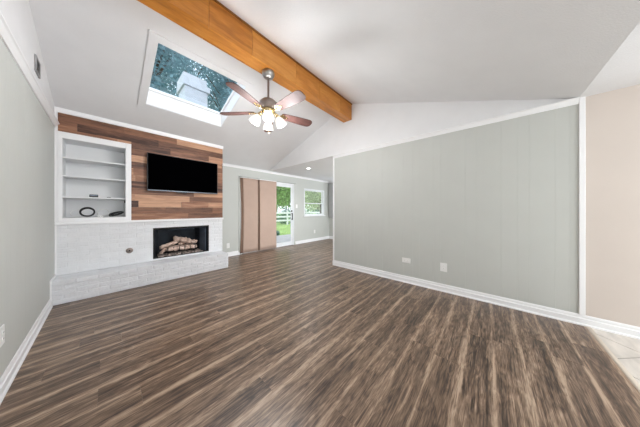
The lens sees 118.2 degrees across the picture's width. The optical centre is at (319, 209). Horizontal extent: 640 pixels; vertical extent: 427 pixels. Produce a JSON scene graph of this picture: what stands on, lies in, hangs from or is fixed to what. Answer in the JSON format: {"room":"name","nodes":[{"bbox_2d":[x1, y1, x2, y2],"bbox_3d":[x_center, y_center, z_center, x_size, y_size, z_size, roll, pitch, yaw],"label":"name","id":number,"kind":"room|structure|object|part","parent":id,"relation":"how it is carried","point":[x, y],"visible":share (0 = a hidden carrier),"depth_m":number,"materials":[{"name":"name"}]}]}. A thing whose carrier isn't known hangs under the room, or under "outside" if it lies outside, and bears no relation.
{"room":"living room","nodes":[
{"label":"living room","id":0,"kind":"room"},
{"bbox_2d":[0,0,54,377],"bbox_3d":[-0.826,-0.497,0.035,9.081,3.470,0.121,0,0,42],"label":"wall","id":1,"kind":"structure","parent":0,"point":[27,133],"depth_m":1.64,"materials":[{"name":"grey paint"}]},
{"bbox_2d":[0,324,4,346],"bbox_3d":[-2.139,0.848,1.289,0.080,0.128,0.012,0,0,42],"label":"wall outlet","id":2,"kind":"object","parent":1,"relation":"attached to","point":[2,328],"visible":1,"depth_m":1.29,"materials":[{"name":"white plastic"}]},
{"bbox_2d":[0,299,52,404],"bbox_3d":[-0.402,1.182,-0.247,8.073,0.112,0.024,0,0,42],"label":"baseboard","id":3,"kind":"structure","parent":1,"relation":"attached to","point":[11,371],"depth_m":1.56,"materials":[{"name":"white paint"}]},
{"bbox_2d":[0,11,58,126],"bbox_3d":[-0.538,-1.183,-0.115,8.451,0.062,0.040,0,0,42],"label":"trim","id":4,"kind":"structure","parent":1,"relation":"attached to","point":[6,35],"depth_m":1.56,"materials":[{"name":"white paint"}]},
{"bbox_2d":[34,54,40,78],"bbox_3d":[-2.881,-1.457,1.952,0.190,0.160,0.016,0,0,42],"label":"air vent","id":5,"kind":"object","parent":1,"relation":"in","point":[37,66],"visible":1,"depth_m":1.93,"materials":[{"name":"grey paint"}]},
{"bbox_2d":[50,275,55,300],"bbox_3d":[-3.556,1.072,2.552,0.361,0.332,0.014,0,0,42],"label":"trim","id":6,"kind":"structure","parent":1,"relation":"attached to","point":[54,276],"depth_m":2.44,"materials":[{"name":"white paint"}]},
{"bbox_2d":[55,225,56,275],"bbox_3d":[-3.698,0.574,2.678,0.016,0.708,0.014,0,0,42],"label":"trim","id":7,"kind":"structure","parent":1,"relation":"attached to","point":[55,225],"depth_m":2.67,"materials":[{"name":"white paint"}]},
{"bbox_2d":[55,111,57,221],"bbox_3d":[-3.691,-0.603,2.679,0.029,1.562,0.024,0,0,42],"label":"trim","id":8,"kind":"structure","parent":1,"relation":"attached to","point":[56,113],"depth_m":2.67,"materials":[{"name":"white paint"}]},
{"bbox_2d":[222,166,328,252],"bbox_3d":[-1.937,0.018,5.709,0.120,2.440,7.124,0,0,42],"label":"wall","id":9,"kind":"structure","parent":0,"point":[305,227],"depth_m":6.21,"materials":[{"name":"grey paint"}]},
{"bbox_2d":[227,251,239,256],"bbox_3d":[-2.446,1.182,5.027,0.024,0.112,0.700,0,0,42],"label":"baseboard","id":10,"kind":"structure","parent":9,"relation":"attached to","point":[233,253],"depth_m":5.16,"materials":[{"name":"white paint"}]},
{"bbox_2d":[238,175,294,251],"bbox_3d":[-1.562,0.145,6.030,0.013,2.185,2.045,0,0,42],"label":"trim","id":11,"kind":"structure","parent":9,"relation":"attached to","point":[238,175],"depth_m":5.28,"materials":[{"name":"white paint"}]},
{"bbox_2d":[240,182,293,253],"bbox_3d":[-1.599,0.170,6.067,0.148,2.135,1.940,0,0,42],"label":"door","id":12,"kind":"structure","parent":9,"relation":"in","point":[291,186],"depth_m":6.70,"materials":[{"name":"white plastic"}]},
{"bbox_3d":[-1.289,0.178,6.400,0.035,2.060,0.950,0,0,42],"label":"sliding panel","id":13,"kind":"part","parent":12,"relation":"part of","materials":[{"name":"glass"}]},
{"bbox_2d":[239,175,296,183],"bbox_3d":[-1.521,-0.914,5.990,0.101,0.030,2.026,0,0,42],"label":"track","id":14,"kind":"object","parent":9,"relation":"attached to","point":[240,175],"visible":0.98,"depth_m":5.83,"materials":[{"name":"white metal"}]},
{"bbox_2d":[240,177,243,252],"bbox_3d":[-2.149,0.150,5.321,0.017,2.106,0.145,0,0,42],"label":"curtain","id":15,"kind":"object","parent":14,"relation":"hanging from","point":[241,178],"visible":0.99,"depth_m":5.30,"materials":[{"name":"brown fabric"}]},
{"bbox_2d":[243,177,258,252],"bbox_3d":[-1.978,0.150,5.483,0.018,2.106,0.475,0,0,42],"label":"curtain","id":16,"kind":"object","parent":14,"relation":"hanging from","point":[250,185],"visible":1,"depth_m":5.47,"materials":[{"name":"beige fabric"}]},
{"bbox_2d":[258,179,259,250],"bbox_3d":[-1.794,0.150,5.661,0.012,2.106,0.075,0,0,42],"label":"curtain","id":17,"kind":"object","parent":14,"relation":"hanging from","point":[258,179],"visible":1,"depth_m":5.66,"materials":[{"name":"brown fabric"}]},
{"bbox_2d":[259,179,276,249],"bbox_3d":[-1.585,0.150,5.865,0.018,2.106,0.598,0,0,41],"label":"curtain","id":18,"kind":"object","parent":14,"relation":"hanging from","point":[267,187],"visible":1,"depth_m":5.85,"materials":[{"name":"beige fabric"}]},
{"bbox_2d":[223,163,329,182],"bbox_3d":[-1.131,-1.171,6.494,0.040,0.062,4.640,0,0,42],"label":"trim","id":19,"kind":"structure","parent":9,"relation":"attached to","point":[224,164],"depth_m":5.97,"materials":[{"name":"white paint"}]},
{"bbox_2d":[295,236,328,244],"bbox_3d":[-0.233,1.182,7.515,0.024,0.112,1.920,0,0,42],"label":"baseboard","id":20,"kind":"structure","parent":9,"relation":"attached to","point":[325,237],"depth_m":7.39,"materials":[{"name":"white paint"}]},
{"bbox_2d":[303,188,325,216],"bbox_3d":[-0.238,-0.266,7.580,0.170,1.052,1.230,0,0,42],"label":"window","id":21,"kind":"structure","parent":9,"relation":"in","point":[312,190],"depth_m":7.70,"materials":[{"name":"white plastic"}]},
{"bbox_3d":[-0.246,-0.034,7.587,0.030,0.464,1.060,0,0,42],"label":"sash","id":22,"kind":"part","parent":21,"relation":"part of","materials":[{"name":"white plastic"}]},
{"bbox_2d":[0,239,639,426],"bbox_3d":[0.321,1.244,3.721,5.975,0.012,6.953,0,0,42],"label":"floor","id":23,"kind":"structure","parent":0,"point":[286,336],"depth_m":1.58,"materials":[{"name":"laminate"}]},
{"bbox_2d":[52,218,227,305],"bbox_3d":[-3.003,0.709,3.560,0.846,1.059,2.256,0,0,42],"label":"brick fireplace","id":24,"kind":"object","parent":23,"relation":"on","point":[90,246],"depth_m":3.12,"materials":[{"name":"white brick"}]},
{"bbox_2d":[58,131,130,221],"bbox_3d":[-3.579,-0.466,3.076,0.379,1.291,0.760,0,0,42],"label":"bookcase","id":25,"kind":"object","parent":24,"relation":"on","point":[87,165],"visible":0.92,"depth_m":3.09,"materials":[{"name":"white paint"}]},
{"bbox_3d":[-3.810,-0.449,2.835,0.330,1.197,0.029,0,0,42],"label":"panel","id":26,"kind":"part","parent":25,"relation":"part of","materials":[{"name":"paint"}]},
{"bbox_2d":[79,207,94,216],"bbox_3d":[-3.606,0.035,2.969,0.099,0.154,0.159,0,0,42],"label":"coiled cable","id":27,"kind":"object","parent":25,"relation":"on","point":[84,208],"visible":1,"depth_m":2.96,"materials":[{"name":"black rubber"}]},
{"bbox_3d":[-3.590,-1.033,3.082,0.330,0.029,0.629,0,0,42],"label":"panel","id":28,"kind":"part","parent":25,"relation":"part of","materials":[{"name":"paint"}]},
{"bbox_3d":[-3.583,-0.749,3.076,0.349,0.022,0.629,0,0,42],"label":"shelf","id":29,"kind":"part","parent":25,"relation":"part of","materials":[{"name":"paint"}]},
{"bbox_3d":[-3.583,-0.486,3.076,0.349,0.022,0.629,0,0,42],"label":"shelf","id":30,"kind":"part","parent":25,"relation":"part of","materials":[{"name":"paint"}]},
{"bbox_3d":[-3.583,-0.181,3.076,0.349,0.022,0.629,0,0,42],"label":"shelf","id":31,"kind":"part","parent":25,"relation":"part of","materials":[{"name":"paint"}]},
{"bbox_3d":[-3.715,-0.466,3.195,0.018,1.291,0.758,0,0,42],"label":"panel","id":32,"kind":"part","parent":25,"relation":"part of","materials":[{"name":"paint"}]},
{"bbox_2d":[109,211,123,215],"bbox_3d":[-3.397,0.068,3.196,0.169,0.086,0.177,0,0,42],"label":"coiled cable","id":33,"kind":"object","parent":25,"relation":"on","point":[113,213],"visible":1,"depth_m":3.19,"materials":[{"name":"black rubber"}]},
{"bbox_3d":[-3.371,-0.449,3.329,0.330,1.197,0.029,0,0,42],"label":"panel","id":34,"kind":"part","parent":25,"relation":"part of","materials":[{"name":"paint"}]},
{"bbox_2d":[126,248,132,252],"bbox_3d":[-3.205,0.690,3.223,0.022,0.090,0.090,0,0,42],"label":"gas valve cover","id":35,"kind":"object","parent":24,"relation":"attached to","point":[129,250],"visible":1,"depth_m":3.22,"materials":[{"name":"grey metal"}]},
{"bbox_2d":[165,243,192,247],"bbox_3d":[-2.933,0.767,4.013,0.112,0.114,0.499,0,0,42],"label":"log","id":36,"kind":"object","parent":24,"relation":"on","point":[184,244],"visible":0.38,"depth_m":4.01,"materials":[{"name":"brown wood"}]},
{"bbox_3d":[-2.871,0.688,3.988,0.118,0.102,0.142,0,0,42],"label":"log","id":37,"kind":"object","parent":36,"relation":"on","visible":0},
{"bbox_2d":[173,236,190,242],"bbox_3d":[-2.862,0.622,3.977,0.314,0.173,0.123,0,0,-26],"label":"log","id":38,"kind":"object","parent":37,"relation":"on","point":[175,238],"visible":0.97,"depth_m":3.94,"materials":[{"name":"brown wood"}]},
{"bbox_2d":[157,248,202,256],"bbox_3d":[-2.878,0.880,3.946,0.393,0.032,0.755,0,0,42],"label":"rocks","id":39,"kind":"object","parent":24,"relation":"in","point":[197,249],"visible":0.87,"depth_m":3.91},
{"bbox_3d":[-3.018,0.796,3.693,0.114,0.100,0.126,0,0,42],"label":"log","id":40,"kind":"object","parent":39,"relation":"on","visible":0},
{"bbox_2d":[159,241,177,248],"bbox_3d":[-2.996,0.694,3.799,0.081,0.134,0.327,0,0,25],"label":"log","id":41,"kind":"object","parent":40,"relation":"on","point":[172,242],"visible":0.98,"depth_m":3.76,"materials":[{"name":"brown wood"}]},
{"bbox_3d":[-2.877,0.811,3.951,0.272,0.162,0.540,0,0,42],"label":"fireplace grate","id":42,"kind":"part","parent":24,"relation":"part of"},
{"bbox_3d":[-2.722,0.615,3.813,0.026,0.559,0.920,0,0,42],"label":"firebox frame","id":43,"kind":"part","parent":24,"relation":"part of","materials":[{"name":"black metal"}]},
{"bbox_2d":[166,245,196,250],"bbox_3d":[-2.800,0.772,3.899,0.093,0.098,0.523,0,0,42],"label":"log","id":44,"kind":"object","parent":24,"relation":"on","point":[186,246],"visible":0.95,"depth_m":3.86,"materials":[{"name":"brown wood"}]},
{"bbox_3d":[-2.565,0.625,4.189,0.200,0.499,0.016,0,0,24],"label":"panel","id":45,"kind":"part","parent":24,"relation":"part of","materials":[{"name":"black metal"}]},
{"bbox_2d":[329,218,332,235],"bbox_3d":[2.638,0.018,6.326,5.895,2.440,0.120,0,0,42],"label":"wall","id":46,"kind":"structure","parent":0,"point":[330,219],"depth_m":8.18,"materials":[{"name":"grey paint"}]},
{"bbox_2d":[29,0,639,181],"bbox_3d":[1.501,-1.738,2.651,9.181,1.108,6.984,0,0,42],"label":"ceiling","id":47,"kind":"structure","parent":0,"point":[93,52],"depth_m":2.07,"materials":[{"name":"paint"}]},
{"bbox_2d":[138,30,253,130],"bbox_3d":[-1.927,-1.917,3.009,1.177,0.652,1.265,0,0,42],"label":"window","id":48,"kind":"structure","parent":47,"relation":"attached to","point":[150,98],"depth_m":3.06,"materials":[{"name":"white paint"}]},
{"bbox_3d":[-1.927,-2.037,3.009,1.007,0.389,1.095,0,0,42],"label":"sash","id":49,"kind":"part","parent":48,"relation":"part of","materials":[{"name":"white paint"}]},
{"bbox_2d":[137,0,351,122],"bbox_3d":[-0.697,-2.032,2.591,0.214,0.339,3.868,0,0,42],"label":"ceiling beam","id":50,"kind":"structure","parent":47,"relation":"attached to","point":[209,20],"depth_m":2.30,"materials":[{"name":"brown wood"}]},
{"bbox_2d":[220,68,311,132],"bbox_3d":[-0.662,-1.452,2.571,1.237,0.826,1.281,0,0,42],"label":"ceiling fan","id":51,"kind":"object","parent":50,"relation":"hanging from","point":[268,106],"visible":1,"depth_m":2.51,"materials":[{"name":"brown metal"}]},
{"bbox_3d":[-1.125,-1.317,2.625,0.481,0.043,0.154,0,0,4],"label":"blade","id":52,"kind":"part","parent":51,"relation":"part of","materials":[{"name":"brown wood"}]},
{"bbox_3d":[-0.858,-1.317,2.202,0.154,0.043,0.481,0,0,22],"label":"blade","id":53,"kind":"part","parent":51,"relation":"part of","materials":[{"name":"brown wood"}]},
{"bbox_3d":[-0.870,-1.199,2.554,0.145,0.155,0.148,0,0,42],"label":"lamp shade","id":54,"kind":"part","parent":51,"relation":"part of","materials":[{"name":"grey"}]},
{"bbox_3d":[-0.744,-1.199,2.766,0.148,0.155,0.145,0,0,42],"label":"lamp shade","id":55,"kind":"part","parent":51,"relation":"part of","materials":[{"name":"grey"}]},
{"bbox_3d":[-0.657,-1.199,2.429,0.148,0.155,0.145,0,0,42],"label":"lamp shade","id":56,"kind":"part","parent":51,"relation":"part of","materials":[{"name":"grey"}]},
{"bbox_3d":[-0.532,-1.199,2.641,0.145,0.155,0.148,0,0,42],"label":"lamp shade","id":57,"kind":"part","parent":51,"relation":"part of","materials":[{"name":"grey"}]},
{"bbox_3d":[-0.371,-1.317,2.330,0.482,0.043,0.155,0,0,42],"label":"blade","id":58,"kind":"part","parent":51,"relation":"part of","materials":[{"name":"brown wood"}]},
{"bbox_3d":[-0.341,-1.317,2.825,0.481,0.043,0.154,0,0,-32],"label":"blade","id":59,"kind":"part","parent":51,"relation":"part of","materials":[{"name":"brown wood"}]},
{"bbox_3d":[-0.622,-2.185,2.525,0.014,0.024,3.868,0,0,42],"label":"molding","id":60,"kind":"part","parent":50,"relation":"part of","materials":[{"name":"brown wood"}]},
{"bbox_2d":[270,84,639,326],"bbox_3d":[1.827,-0.497,3.018,9.081,3.470,0.120,0,0,42],"label":"wall","id":61,"kind":"structure","parent":0,"point":[497,203],"depth_m":2.51,"materials":[{"name":"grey paint"}]},
{"bbox_2d":[333,158,333,259],"bbox_3d":[0.348,-0.033,4.333,0.032,2.337,0.144,0,0,42],"label":"trim","id":62,"kind":"structure","parent":61,"relation":"attached to","point":[333,158],"depth_m":4.28,"materials":[{"name":"white paint"}]},
{"bbox_2d":[402,257,409,262],"bbox_3d":[1.465,0.863,3.253,0.135,0.080,0.012,0,0,42],"label":"wall outlet","id":63,"kind":"object","parent":61,"relation":"attached to","point":[405,260],"visible":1,"depth_m":3.25,"materials":[{"name":"white plastic"}]},
{"bbox_2d":[440,263,446,271],"bbox_3d":[1.867,0.872,2.895,0.088,0.128,0.012,0,0,42],"label":"wall outlet","id":64,"kind":"object","parent":61,"relation":"attached to","point":[443,266],"visible":1,"depth_m":2.89,"materials":[{"name":"white plastic"}]},
{"bbox_2d":[333,97,579,157],"bbox_3d":[1.539,-1.175,3.167,3.338,0.062,0.040,0,0,42],"label":"trim","id":65,"kind":"structure","parent":61,"relation":"attached to","point":[573,101],"depth_m":2.62,"materials":[{"name":"white paint"}]},
{"bbox_2d":[333,260,639,339],"bbox_3d":[2.734,1.182,2.114,6.524,0.112,0.024,0,0,42],"label":"baseboard","id":66,"kind":"structure","parent":61,"relation":"attached to","point":[627,330],"depth_m":2.38,"materials":[{"name":"white paint"}]},
{"bbox_2d":[579,96,585,314],"bbox_3d":[2.809,-0.043,2.052,0.042,2.338,0.018,0,0,42],"label":"trim","id":67,"kind":"structure","parent":61,"relation":"attached to","point":[582,101],"depth_m":2.04,"materials":[{"name":"white paint"}]},
{"bbox_2d":[586,326,639,391],"bbox_3d":[1.556,1.236,0.587,0.034,0.008,3.872,0,0,42],"label":"trim","id":68,"kind":"structure","parent":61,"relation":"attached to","point":[620,365],"depth_m":1.56,"materials":[{"name":"brown wood"}]},
{"bbox_2d":[592,328,639,383],"bbox_3d":[2.731,1.243,-0.458,3.110,0.013,3.872,0,0,42],"label":"floor tiles","id":69,"kind":"structure","parent":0,"point":[621,346],"depth_m":1.71,"materials":[{"name":"tile"}]},
{"bbox_3d":[-3.206,-0.088,3.733,0.610,2.652,2.244,0,0,42],"label":"wall","id":70,"kind":"structure","parent":0,"visible":0},
{"bbox_2d":[54,106,223,148],"bbox_3d":[-2.944,-1.400,3.503,0.045,0.063,2.248,0,0,42],"label":"trim","id":71,"kind":"structure","parent":70,"relation":"attached to","point":[57,109],"depth_m":3.20,"materials":[{"name":"white paint"}]},
{"bbox_2d":[58,112,222,219],"bbox_3d":[-2.957,-0.597,3.529,0.032,1.552,2.216,0,0,42],"label":"wood wall panel","id":72,"kind":"object","parent":70,"relation":"attached to","point":[160,204],"visible":0.76,"depth_m":3.49,"materials":[{"name":"brown wood"}]},
{"bbox_2d":[147,152,217,193],"bbox_3d":[-2.651,-0.661,3.785,0.090,0.678,1.154,0,0,42],"label":"television","id":73,"kind":"object","parent":72,"relation":"attached to","point":[164,172],"visible":1,"depth_m":3.68,"materials":[{"name":"black plastic"}]},
{"bbox_3d":[0.365,-1.838,3.922,6.695,1.243,8.472,0,0,42],"label":"roof","id":74,"kind":"structure","parent":0,"visible":0},
{"bbox_2d":[177,71,209,106],"bbox_3d":[-2.871,-2.132,4.340,0.560,1.500,0.510,0,0,42],"label":"chimney","id":75,"kind":"object","parent":74,"relation":"on","point":[191,88],"visible":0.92,"depth_m":4.14,"materials":[{"name":"grey"}]},
{"bbox_3d":[-2.891,-2.815,4.318,0.540,0.135,0.440,0,0,42],"label":"crown","id":76,"kind":"part","parent":75,"relation":"part of","materials":[{"name":"grey"}]},
{"bbox_3d":[0.969,-1.121,7.672,1.550,0.027,0.092,0,0,42],"label":"curtain rod","id":77,"kind":"object","parent":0,"visible":0},
{"bbox_2d":[329,183,332,217],"bbox_3d":[0.486,-0.385,8.062,0.270,1.445,0.048,0,0,42],"label":"curtain","id":78,"kind":"object","parent":77,"relation":"hanging from","point":[330,184],"visible":0.73,"depth_m":8.06,"materials":[{"name":"fabric"}]},
{"label":"outside","id":79,"kind":"structure","parent":0,"visible":0},
{"bbox_2d":[276,213,314,234],"bbox_3d":[-15.398,1.498,33.772,52.099,0.200,90.000,0,0,42],"label":"lawn","id":80,"kind":"structure","parent":79,"point":[277,223],"depth_m":15.90,"materials":[{"name":"green plant"}]},
{"bbox_2d":[150,43,201,96],"bbox_3d":[-6.923,-4.303,7.879,3.752,11.610,3.679,0,0,25],"label":"tree","id":81,"kind":"object","parent":80,"relation":"on","point":[164,57],"visible":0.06,"depth_m":7.85,"materials":[{"name":"green plant"}]},
{"bbox_2d":[155,51,229,108],"bbox_3d":[-9.197,-6.594,12.555,4.464,16.190,6.835,0,0,42],"label":"tree","id":82,"kind":"object","parent":80,"relation":"on","point":[201,70],"visible":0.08,"depth_m":12.75,"materials":[{"name":"green plant"}]},
{"bbox_2d":[200,65,236,111],"bbox_3d":[-4.790,-4.823,10.836,4.269,12.651,3.638,0,0,24],"label":"tree","id":83,"kind":"object","parent":80,"relation":"on","point":[219,101],"visible":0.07,"depth_m":10.18,"materials":[{"name":"green plant"}]},
{"bbox_2d":[276,186,289,209],"bbox_3d":[-3.463,-1.321,13.078,3.586,5.656,3.850,0,0,42],"label":"tree","id":84,"kind":"object","parent":80,"relation":"on","point":[279,200],"visible":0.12,"depth_m":13.11,"materials":[{"name":"green plant"}]},
{"bbox_2d":[276,208,289,223],"bbox_3d":[-3.219,0.620,18.984,1.400,1.757,2.888,0,0,42],"label":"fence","id":85,"kind":"object","parent":80,"relation":"on","point":[282,208],"visible":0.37,"depth_m":18.46,"materials":[{"name":"white wood"}]},
{"bbox_2d":[276,187,289,215],"bbox_3d":[-5.385,-2.213,22.641,5.749,7.436,6.699,0,0,42],"label":"tree","id":86,"kind":"object","parent":80,"relation":"on","point":[288,203],"visible":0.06,"depth_m":21.89,"materials":[{"name":"green plant"}]},
{"bbox_2d":[276,225,289,234],"bbox_3d":[-1.536,1.348,14.403,5.668,0.100,12.547,0,0,42],"label":"grass","id":87,"kind":"structure","parent":80,"relation":"on","point":[284,225],"depth_m":13.26,"materials":[{"name":"green plant"}]},
{"bbox_2d":[258,210,319,224],"bbox_3d":[-1.422,0.718,19.466,0.160,1.360,19.360,0,0,42],"label":"rail fence","id":88,"kind":"object","parent":80,"relation":"on","point":[286,212],"visible":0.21,"depth_m":17.58,"materials":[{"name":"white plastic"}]},
{"bbox_3d":[-1.422,0.303,19.466,0.040,0.150,19.200,0,0,42],"label":"rail","id":89,"kind":"part","parent":88,"relation":"part of","materials":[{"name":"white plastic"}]},
{"bbox_2d":[305,192,319,213],"bbox_3d":[-0.115,-2.693,29.154,5.231,8.394,7.687,0,0,42],"label":"tree","id":90,"kind":"object","parent":80,"relation":"on","point":[309,207],"visible":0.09,"depth_m":27.73,"materials":[{"name":"green plant"}]},
{"bbox_2d":[305,191,320,213],"bbox_3d":[0.295,-1.407,18.518,3.838,5.827,4.278,0,0,42],"label":"tree","id":91,"kind":"object","parent":80,"relation":"on","point":[316,196],"visible":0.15,"depth_m":18.51,"materials":[{"name":"green plant"}]},
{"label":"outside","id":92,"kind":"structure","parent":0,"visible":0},
{"bbox_2d":[276,234,289,243],"bbox_3d":[0.385,1.443,10.365,2.600,0.310,28.000,0,0,42],"label":"patio","id":93,"kind":"structure","parent":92,"point":[280,238],"depth_m":8.55,"materials":[{"name":"concrete"}]}
]}

